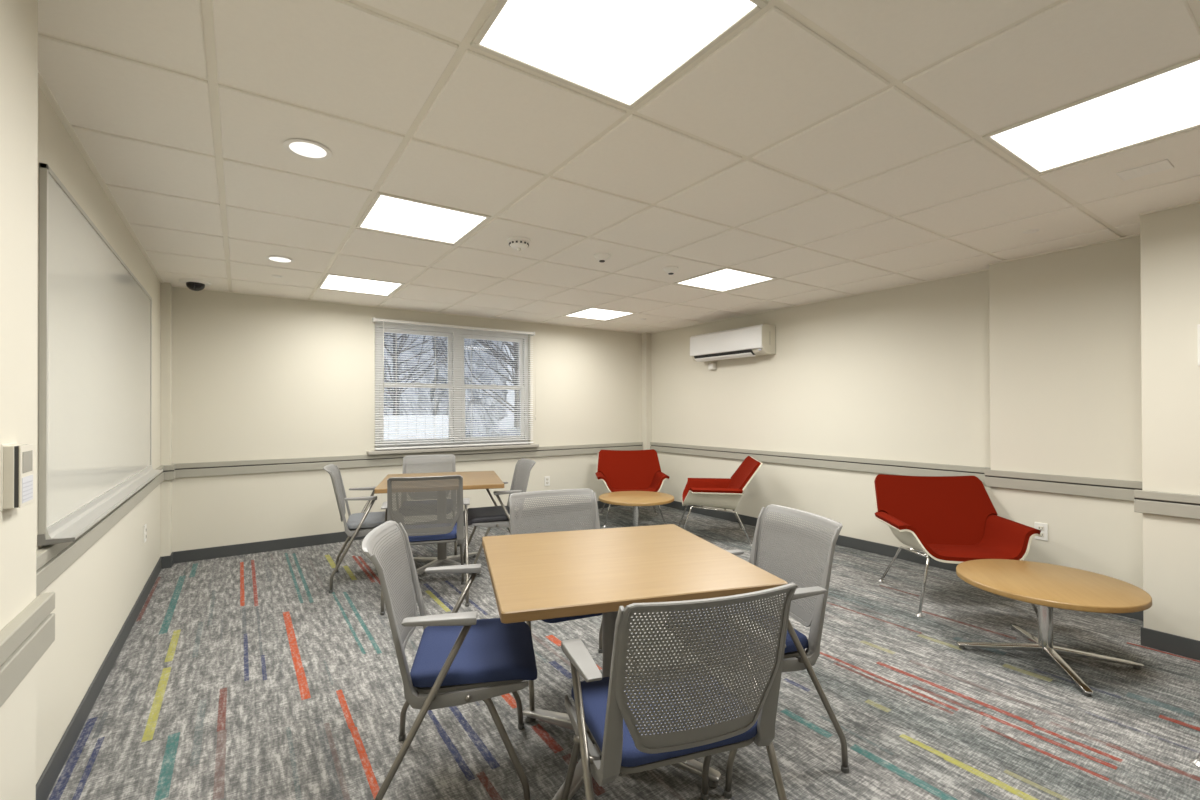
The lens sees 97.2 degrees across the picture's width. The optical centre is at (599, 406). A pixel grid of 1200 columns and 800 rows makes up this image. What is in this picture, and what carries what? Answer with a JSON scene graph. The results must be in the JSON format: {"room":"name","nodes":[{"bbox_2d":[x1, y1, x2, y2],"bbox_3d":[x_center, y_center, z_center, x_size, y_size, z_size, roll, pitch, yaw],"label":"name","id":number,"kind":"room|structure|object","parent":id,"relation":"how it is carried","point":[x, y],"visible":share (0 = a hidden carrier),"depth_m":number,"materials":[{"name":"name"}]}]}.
{"room":"common room","nodes":[
{"label":"common room","id":0,"kind":"room"},
{"bbox_2d":[0,0,160,799],"bbox_3d":[-1.639,0.001,1.358,0.384,2.678,7.290,0,0,-34],"label":"wall","id":1,"kind":"structure","parent":0,"point":[95,596],"depth_m":1.26,"materials":[{"name":"beige paint"}]},
{"bbox_2d":[1,442,33,510],"bbox_3d":[-1.227,0.144,1.115,0.030,0.136,0.090,0,0,-34],"label":"thermostat","id":2,"kind":"object","parent":1,"relation":"attached to","point":[17,460],"visible":1,"depth_m":1.09,"materials":[{"name":"beige plastic"}]},
{"bbox_2d":[0,592,54,706],"bbox_3d":[-0.383,0.502,-0.126,0.026,0.120,3.428,0,0,-34],"label":"trim","id":3,"kind":"structure","parent":1,"relation":"attached to","point":[24,640],"depth_m":1.12,"materials":[{"name":"beige plastic"}]},
{"bbox_2d":[36,557,161,799],"bbox_3d":[-1.496,1.241,1.368,0.154,0.098,7.160,0,0,-34],"label":"baseboard","id":4,"kind":"structure","parent":1,"relation":"attached to","point":[52,770],"depth_m":2.20,"materials":[{"name":"grey rubber"}]},
{"bbox_2d":[36,466,163,596],"bbox_3d":[-2.502,0.524,2.751,0.026,0.120,3.750,0,0,-34],"label":"trim","id":5,"kind":"structure","parent":1,"relation":"attached to","point":[52,560],"depth_m":2.00,"materials":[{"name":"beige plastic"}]},
{"bbox_2d":[37,162,163,545],"bbox_3d":[-2.450,-0.163,2.731,0.086,1.229,2.458,0,0,-34],"label":"whiteboard","id":6,"kind":"object","parent":1,"relation":"attached to","point":[95,346],"visible":1,"depth_m":2.15,"materials":[{"name":"white plastic"}]},
{"bbox_2d":[37,465,163,545],"bbox_3d":[-2.449,0.426,2.727,0.086,0.051,2.458,0,0,-34],"label":"marker tray","id":7,"kind":"object","parent":6,"relation":"on","point":[69,525],"depth_m":2.13,"materials":[{"name":"grey"}]},
{"bbox_2d":[144,524,146,542],"bbox_3d":[-3.078,0.855,3.584,0.010,0.116,0.072,0,0,-34],"label":"wall outlet","id":8,"kind":"object","parent":1,"relation":"attached to","point":[145,525],"visible":1,"depth_m":3.57,"materials":[{"name":"white plastic"}]},
{"bbox_2d":[160,282,171,556],"bbox_3d":[-3.579,0.149,4.368,0.062,2.328,0.130,0,0,-34],"label":"trim","id":9,"kind":"structure","parent":1,"relation":"attached to","point":[166,288],"depth_m":4.32,"materials":[{"name":"beige paint"}]},
{"bbox_2d":[172,287,641,551],"bbox_3d":[-1.565,0.027,5.968,5.692,2.678,0.250,0,0,-34],"label":"wall","id":10,"kind":"structure","parent":0,"point":[255,377],"depth_m":5.00,"materials":[{"name":"beige paint"}]},
{"bbox_2d":[162,501,620,568],"bbox_3d":[-1.452,1.266,5.800,5.192,0.098,0.140,0,0,-34],"label":"baseboard","id":11,"kind":"structure","parent":10,"relation":"attached to","point":[295,542],"depth_m":4.78,"materials":[{"name":"grey rubber"}]},
{"bbox_2d":[161,442,642,479],"bbox_3d":[-1.488,0.538,5.771,5.097,0.120,0.156,0,0,-34],"label":"trim","id":12,"kind":"structure","parent":10,"relation":"attached to","point":[200,469],"depth_m":5.21,"materials":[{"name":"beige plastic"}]},
{"bbox_2d":[375,322,527,449],"bbox_3d":[-1.601,-0.213,5.902,1.740,1.313,0.072,0,0,-34],"label":"window","id":13,"kind":"structure","parent":10,"relation":"in","point":[523,357],"depth_m":5.86,"materials":[{"name":"white plastic"}]},
{"bbox_2d":[372,317,535,449],"bbox_3d":[-1.523,-0.230,5.796,1.808,1.322,0.084,0,0,-34],"label":"window blind","id":14,"kind":"object","parent":13,"relation":"attached to","point":[374,319],"visible":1,"depth_m":5.71,"materials":[{"name":"white plastic"}]},
{"bbox_2d":[366,444,538,454],"bbox_3d":[-1.544,0.460,5.818,1.900,0.034,0.135,0,0,-34],"label":"window sill","id":15,"kind":"structure","parent":10,"relation":"attached to","point":[420,450],"depth_m":5.69,"materials":[{"name":"grey wood"}]},
{"bbox_2d":[544,476,549,485],"bbox_3d":[-0.642,0.901,6.432,0.072,0.116,0.010,0,0,-34],"label":"wall outlet","id":16,"kind":"object","parent":10,"relation":"attached to","point":[546,478],"visible":1,"depth_m":6.43,"materials":[{"name":"white plastic"}]},
{"bbox_2d":[642,333,651,449],"bbox_3d":[0.640,0.153,7.258,0.095,2.328,0.095,0,0,-34],"label":"trim","id":17,"kind":"structure","parent":10,"relation":"attached to","point":[646,337],"depth_m":7.22,"materials":[{"name":"beige paint"}]},
{"bbox_2d":[38,0,1199,333],"bbox_3d":[0.552,-1.183,2.857,5.692,0.306,7.790,0,0,-34],"label":"ceiling","id":18,"kind":"structure","parent":0,"point":[826,149],"depth_m":2.11,"materials":[{"name":"tile"}]},
{"bbox_2d":[179,279,211,290],"bbox_3d":[-3.287,-0.980,4.302,0.214,0.074,0.214,0,0,-34],"label":"dome camera","id":19,"kind":"object","parent":18,"relation":"attached to","point":[192,284],"visible":1,"depth_m":4.26,"materials":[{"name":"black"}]},
{"bbox_2d":[265,256,293,262],"bbox_3d":[-2.214,-1.021,3.663,0.172,0.007,0.172,0,0,-34],"label":"recessed light","id":20,"kind":"object","parent":18,"relation":"in","point":[280,259],"visible":1,"depth_m":3.66,"materials":[{"name":"white"}]},
{"bbox_2d":[283,139,331,159],"bbox_3d":[-1.171,-1.032,2.124,0.172,0.007,0.172,0,0,-34],"label":"recessed light","id":21,"kind":"object","parent":18,"relation":"in","point":[307,149],"visible":1,"depth_m":2.12,"materials":[{"name":"white"}]},
{"bbox_2d":[317,273,404,295],"bbox_3d":[-2.025,-1.034,4.476,0.585,0.030,0.585,0,0,-34],"label":"recessed light","id":22,"kind":"object","parent":18,"relation":"in","point":[335,282],"visible":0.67,"depth_m":4.46,"materials":[{"name":"beige plastic"}]},
{"bbox_2d":[356,192,490,244],"bbox_3d":[-0.997,-1.046,2.963,0.585,0.030,0.585,0,0,-34],"label":"recessed light","id":23,"kind":"object","parent":18,"relation":"in","point":[386,213],"visible":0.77,"depth_m":2.94,"materials":[{"name":"beige plastic"}]},
{"bbox_2d":[507,236,530,250],"bbox_3d":[-0.500,-0.997,3.268,0.144,0.067,0.144,0,0,-34],"label":"smoke detector","id":24,"kind":"object","parent":18,"relation":"attached to","point":[519,243],"visible":1,"depth_m":3.23,"materials":[{"name":"white plastic"}]},
{"bbox_2d":[563,307,635,320],"bbox_3d":[-0.009,-1.032,5.847,0.585,0.030,0.585,0,0,-34],"label":"recessed light","id":25,"kind":"object","parent":18,"relation":"in","point":[593,313],"visible":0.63,"depth_m":5.85,"materials":[{"name":"beige plastic"}]},
{"bbox_2d":[594,253,609,262],"bbox_3d":[0.014,-1.006,3.589,0.112,0.048,0.112,0,0,-34],"label":"smoke detector","id":26,"kind":"object","parent":18,"relation":"attached to","point":[601,257],"visible":1,"depth_m":3.56,"materials":[{"name":"white plastic"}]},
{"bbox_2d":[471,0,767,109],"bbox_3d":[0.031,-1.057,1.451,0.585,0.030,0.585,0,0,-34],"label":"recessed light","id":27,"kind":"object","parent":18,"relation":"in","point":[619,52],"visible":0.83,"depth_m":1.50,"materials":[{"name":"beige plastic"}]},
{"bbox_2d":[663,266,678,274],"bbox_3d":[0.526,-1.006,3.924,0.112,0.048,0.112,0,0,-34],"label":"smoke detector","id":28,"kind":"object","parent":18,"relation":"attached to","point":[670,270],"visible":1,"depth_m":3.89,"materials":[{"name":"white plastic"}]},
{"bbox_2d":[674,267,776,291],"bbox_3d":[1.019,-1.044,4.335,0.585,0.030,0.585,0,0,-34],"label":"recessed light","id":29,"kind":"object","parent":18,"relation":"in","point":[727,278],"visible":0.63,"depth_m":4.30,"materials":[{"name":"beige"}]},
{"bbox_2d":[982,55,1199,174],"bbox_3d":[1.886,-1.059,1.975,0.585,0.030,0.585,0,0,-34],"label":"recessed light","id":30,"kind":"object","parent":18,"relation":"in","point":[1164,102],"visible":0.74,"depth_m":1.96,"materials":[{"name":"beige"}]},
{"bbox_2d":[1116,159,1173,180],"bbox_3d":[2.398,-1.041,2.330,0.130,0.008,0.160,0,0,-34],"label":"ceiling plate","id":31,"kind":"object","parent":18,"relation":"attached to","point":[1165,164],"visible":1,"depth_m":2.32,"materials":[{"name":"white"}]},
{"bbox_2d":[47,505,1199,799],"bbox_3d":[0.559,1.292,2.843,5.592,0.002,7.690,0,0,-34],"label":"floor","id":32,"kind":"structure","parent":0,"point":[239,677],"depth_m":2.27,"materials":[{"name":"carpet"}]},
{"bbox_2d":[323,464,404,592],"bbox_3d":[-1.791,0.875,4.035,0.561,0.861,0.570,0,0,-22],"label":"armchair","id":33,"kind":"object","parent":32,"relation":"on","point":[361,524],"visible":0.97,"depth_m":3.85,"materials":[{"name":"grey plastic"}]},
{"bbox_2d":[380,475,469,614],"bbox_3d":[-1.173,0.871,3.590,0.570,0.861,0.561,0,0,-16],"label":"armchair","id":34,"kind":"object","parent":32,"relation":"on","point":[422,533],"visible":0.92,"depth_m":3.42,"materials":[{"name":"grey plastic"}]},
{"bbox_2d":[396,454,459,554],"bbox_3d":[-1.529,0.879,4.710,0.570,0.861,0.561,0,0,-14],"label":"armchair","id":35,"kind":"object","parent":32,"relation":"on","point":[426,460],"visible":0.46,"depth_m":4.92,"materials":[{"name":"grey plastic"}]},
{"bbox_2d":[374,471,503,576],"bbox_3d":[-1.272,0.942,4.261,0.905,0.727,0.905,0,0,-16],"label":"square table","id":36,"kind":"object","parent":32,"relation":"on","point":[472,480],"visible":0.54,"depth_m":4.22,"materials":[{"name":"brown wood"}]},
{"bbox_2d":[361,521,536,799],"bbox_3d":[-0.513,0.860,1.848,0.561,0.861,0.570,0,0,-11],"label":"armchair","id":37,"kind":"object","parent":32,"relation":"on","point":[461,658],"visible":1,"depth_m":1.72,"materials":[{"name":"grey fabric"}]},
{"bbox_2d":[463,458,535,579],"bbox_3d":[-0.819,0.874,4.299,0.561,0.861,0.570,0,0,-22],"label":"armchair","id":38,"kind":"object","parent":32,"relation":"on","point":[496,516],"visible":0.75,"depth_m":4.19,"materials":[{"name":"grey plastic"}]},
{"bbox_2d":[509,488,635,721],"bbox_3d":[-0.153,0.862,2.501,0.570,0.861,0.561,0,0,-23],"label":"armchair","id":39,"kind":"object","parent":32,"relation":"on","point":[514,497],"visible":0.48,"depth_m":2.70,"materials":[{"name":"grey plastic"}]},
{"bbox_2d":[595,449,668,526],"bbox_3d":[0.362,0.918,6.184,0.816,0.788,0.818,0,0,-3],"label":"lounge chair","id":40,"kind":"object","parent":32,"relation":"on","point":[619,470],"visible":0.89,"depth_m":6.38,"materials":[{"name":"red fabric"}]},
{"bbox_2d":[597,449,660,488],"bbox_3d":[0.349,0.757,6.412,0.772,0.463,0.332,0,0,-3],"label":"cushion","id":41,"kind":"object","parent":40,"relation":"on","point":[622,469],"depth_m":6.40,"materials":[{"name":"red fabric"}]},
{"bbox_2d":[595,471,668,491],"bbox_3d":[0.366,0.890,6.114,0.816,0.231,0.559,0,0,-3],"label":"seat cushion","id":42,"kind":"object","parent":40,"relation":"on","point":[615,481],"depth_m":6.29,"materials":[{"name":"red fabric"}]},
{"bbox_2d":[482,524,787,799],"bbox_3d":[0.045,0.926,1.995,0.905,0.727,0.905,0,0,-16],"label":"square table","id":43,"kind":"object","parent":32,"relation":"on","point":[548,575],"visible":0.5,"depth_m":1.82,"materials":[{"name":"brown wood"}]},
{"bbox_2d":[599,491,673,526],"bbox_3d":[0.367,1.106,5.345,0.784,0.402,0.784,0,0,36],"label":"coffee table","id":44,"kind":"object","parent":32,"relation":"on","point":[635,499],"visible":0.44,"depth_m":5.28,"materials":[{"name":"brown wood"}]},
{"bbox_2d":[561,583,797,799],"bbox_3d":[0.194,0.855,1.433,0.570,0.861,0.561,0,0,-19],"label":"armchair","id":45,"kind":"object","parent":32,"relation":"on","point":[640,720],"visible":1,"depth_m":1.26,"materials":[{"name":"grey plastic"}]},
{"bbox_2d":[678,456,762,545],"bbox_3d":[1.189,0.911,5.345,0.818,0.788,0.816,0,0,8],"label":"lounge chair","id":46,"kind":"object","parent":32,"relation":"on","point":[723,493],"visible":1,"depth_m":5.10,"materials":[{"name":"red fabric"}]},
{"bbox_2d":[682,478,742,501],"bbox_3d":[1.119,0.884,5.354,0.559,0.231,0.816,0,0,8],"label":"seat cushion","id":47,"kind":"object","parent":46,"relation":"on","point":[696,489],"depth_m":5.07,"materials":[{"name":"red fabric"}]},
{"bbox_2d":[727,456,760,488],"bbox_3d":[1.414,0.748,5.315,0.332,0.463,0.772,0,0,8],"label":"cushion","id":48,"kind":"object","parent":46,"relation":"on","point":[748,468],"depth_m":5.36,"materials":[{"name":"red fabric"}]},
{"bbox_2d":[666,504,848,798],"bbox_3d":[0.586,0.858,2.055,0.561,0.861,0.570,0,0,-17],"label":"armchair","id":49,"kind":"object","parent":32,"relation":"on","point":[796,658],"visible":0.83,"depth_m":2.00,"materials":[{"name":"grey plastic"}]},
{"bbox_2d":[873,474,1040,622],"bbox_3d":[2.368,0.898,3.595,0.816,0.788,0.818,0,0,10],"label":"lounge chair","id":50,"kind":"object","parent":32,"relation":"on","point":[951,519],"visible":0.96,"depth_m":3.73,"materials":[{"name":"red fabric"}]},
{"bbox_2d":[874,474,997,544],"bbox_3d":[2.406,0.737,3.820,0.772,0.463,0.332,0,0,10],"label":"cushion","id":51,"kind":"object","parent":50,"relation":"on","point":[945,510],"depth_m":3.81,"materials":[{"name":"red fabric"}]},
{"bbox_2d":[874,511,1040,561],"bbox_3d":[2.356,0.870,3.526,0.816,0.231,0.559,0,0,10],"label":"seat cushion","id":52,"kind":"object","parent":50,"relation":"on","point":[945,536],"depth_m":3.59,"materials":[{"name":"red fabric"}]},
{"bbox_2d":[956,559,1151,696],"bbox_3d":[2.284,1.086,2.713,0.784,0.402,0.784,0,0,18],"label":"coffee table","id":53,"kind":"object","parent":32,"relation":"on","point":[1047,586],"visible":1,"depth_m":2.65,"materials":[{"name":"brown wood"}]},
{"bbox_2d":[1190,753,1199,766],"bbox_3d":[2.649,0.887,1.789,0.816,0.788,0.818,0,0,-36],"label":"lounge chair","id":54,"kind":"object","parent":32,"relation":"on","point":[1196,761],"visible":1,"depth_m":1.90,"materials":[{"name":"silver metal"}]},
{"bbox_2d":[651,203,1199,640],"bbox_3d":[2.546,0.006,4.204,0.878,2.678,7.290,0,0,-34],"label":"wall","id":55,"kind":"structure","parent":0,"point":[1081,361],"depth_m":3.76,"materials":[{"name":"beige paint"}]},
{"bbox_2d":[708,362,716,369],"bbox_3d":[1.328,-0.480,6.276,0.063,0.090,0.090,0,0,-34],"label":"sensor box","id":56,"kind":"object","parent":55,"relation":"attached to","point":[711,366],"visible":1,"depth_m":6.25,"materials":[{"name":"beige plastic"}]},
{"bbox_2d":[690,324,775,361],"bbox_3d":[1.460,-0.693,5.931,0.233,0.316,1.052,0,0,-34],"label":"air conditioner","id":57,"kind":"object","parent":55,"relation":"attached to","point":[757,340],"visible":1,"depth_m":5.74,"materials":[{"name":"beige plastic"}]},
{"bbox_2d":[650,442,990,482],"bbox_3d":[1.821,0.528,5.582,0.026,0.120,4.000,0,0,-34],"label":"trim","id":58,"kind":"structure","parent":55,"relation":"attached to","point":[906,468],"depth_m":4.99,"materials":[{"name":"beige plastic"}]},
{"bbox_2d":[662,501,1199,659],"bbox_3d":[2.564,1.245,4.133,0.522,0.098,7.217,0,0,-27],"label":"baseboard","id":59,"kind":"structure","parent":55,"relation":"attached to","point":[1179,645],"depth_m":4.37,"materials":[{"name":"grey rubber"}]},
{"bbox_2d":[1035,522,1047,540],"bbox_3d":[2.993,0.845,3.591,0.010,0.116,0.072,0,0,-34],"label":"wall outlet","id":60,"kind":"object","parent":55,"relation":"attached to","point":[1043,527],"visible":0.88,"depth_m":3.58,"materials":[{"name":"white plastic"}]},
{"bbox_2d":[985,469,1141,500],"bbox_3d":[3.053,0.512,3.489,0.026,0.120,0.883,0,0,-34],"label":"trim","id":61,"kind":"structure","parent":55,"relation":"attached to","point":[1061,484],"depth_m":3.47,"materials":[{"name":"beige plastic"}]},
{"bbox_2d":[1134,490,1199,518],"bbox_3d":[3.563,0.502,1.904,0.026,0.120,2.348,0,0,-34],"label":"trim","id":62,"kind":"structure","parent":55,"relation":"attached to","point":[1150,502],"depth_m":2.76,"materials":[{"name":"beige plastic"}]},
{"bbox_2d":[1197,324,1199,364],"bbox_3d":[3.071,-0.316,2.623,0.032,0.210,0.150,0,0,-34],"label":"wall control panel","id":63,"kind":"object","parent":55,"relation":"attached to","point":[1198,325],"visible":1,"depth_m":2.69,"materials":[{"name":"white plastic"}]},
{"label":"outside","id":64,"kind":"structure","parent":0,"visible":0},
{"bbox_3d":[-6.804,1.643,17.117,36.000,0.319,24.000,0,0,-34],"label":"ground","id":65,"kind":"structure","parent":64,"visible":0},
{"bbox_2d":[384,333,428,387],"bbox_3d":[-5.210,-1.477,9.985,3.547,6.157,4.749,0,0,38],"label":"bare tree","id":66,"kind":"object","parent":65,"relation":"on","point":[389,333],"visible":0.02,"depth_m":11.49,"materials":[{"name":"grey plant"}]},
{"bbox_2d":[384,333,436,414],"bbox_3d":[-7.994,-1.832,19.972,3.686,9.045,2.669,0,0,-34],"label":"bare tree","id":67,"kind":"object","parent":65,"relation":"on","point":[409,355],"visible":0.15,"depth_m":19.54,"materials":[{"name":"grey plant"}]},
{"bbox_2d":[384,416,447,439],"bbox_3d":[-4.918,0.907,7.125,5.880,1.550,0.125,0,0,-34],"label":"fence","id":68,"kind":"object","parent":65,"relation":"on","point":[385,417],"visible":0.02,"depth_m":8.40,"materials":[{"name":"white"}]},
{"bbox_2d":[384,333,473,414],"bbox_3d":[-5.960,-2.048,14.902,4.898,7.358,4.615,0,0,13],"label":"bare tree","id":69,"kind":"object","parent":65,"relation":"on","point":[394,334],"visible":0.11,"depth_m":14.85,"materials":[{"name":"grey plant"}]},
{"bbox_2d":[430,336,508,437],"bbox_3d":[-5.790,-1.393,23.270,3.734,7.798,2.795,0,0,-44],"label":"bare tree","id":70,"kind":"object","parent":65,"relation":"on","point":[500,381],"visible":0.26,"depth_m":22.42,"materials":[{"name":"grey plant"}]},
{"bbox_2d":[424,336,519,428],"bbox_3d":[-1.297,-1.845,12.164,5.142,6.894,4.721,0,0,-41],"label":"bare tree","id":71,"kind":"object","parent":65,"relation":"on","point":[514,346],"visible":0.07,"depth_m":11.92,"materials":[{"name":"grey plant"}]},
{"bbox_2d":[482,427,519,436],"bbox_3d":[-1.714,1.054,10.436,2.186,1.345,1.610,0,0,-34],"label":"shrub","id":72,"kind":"object","parent":65,"relation":"on","point":[496,434],"visible":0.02,"depth_m":10.17,"materials":[{"name":"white plant"}]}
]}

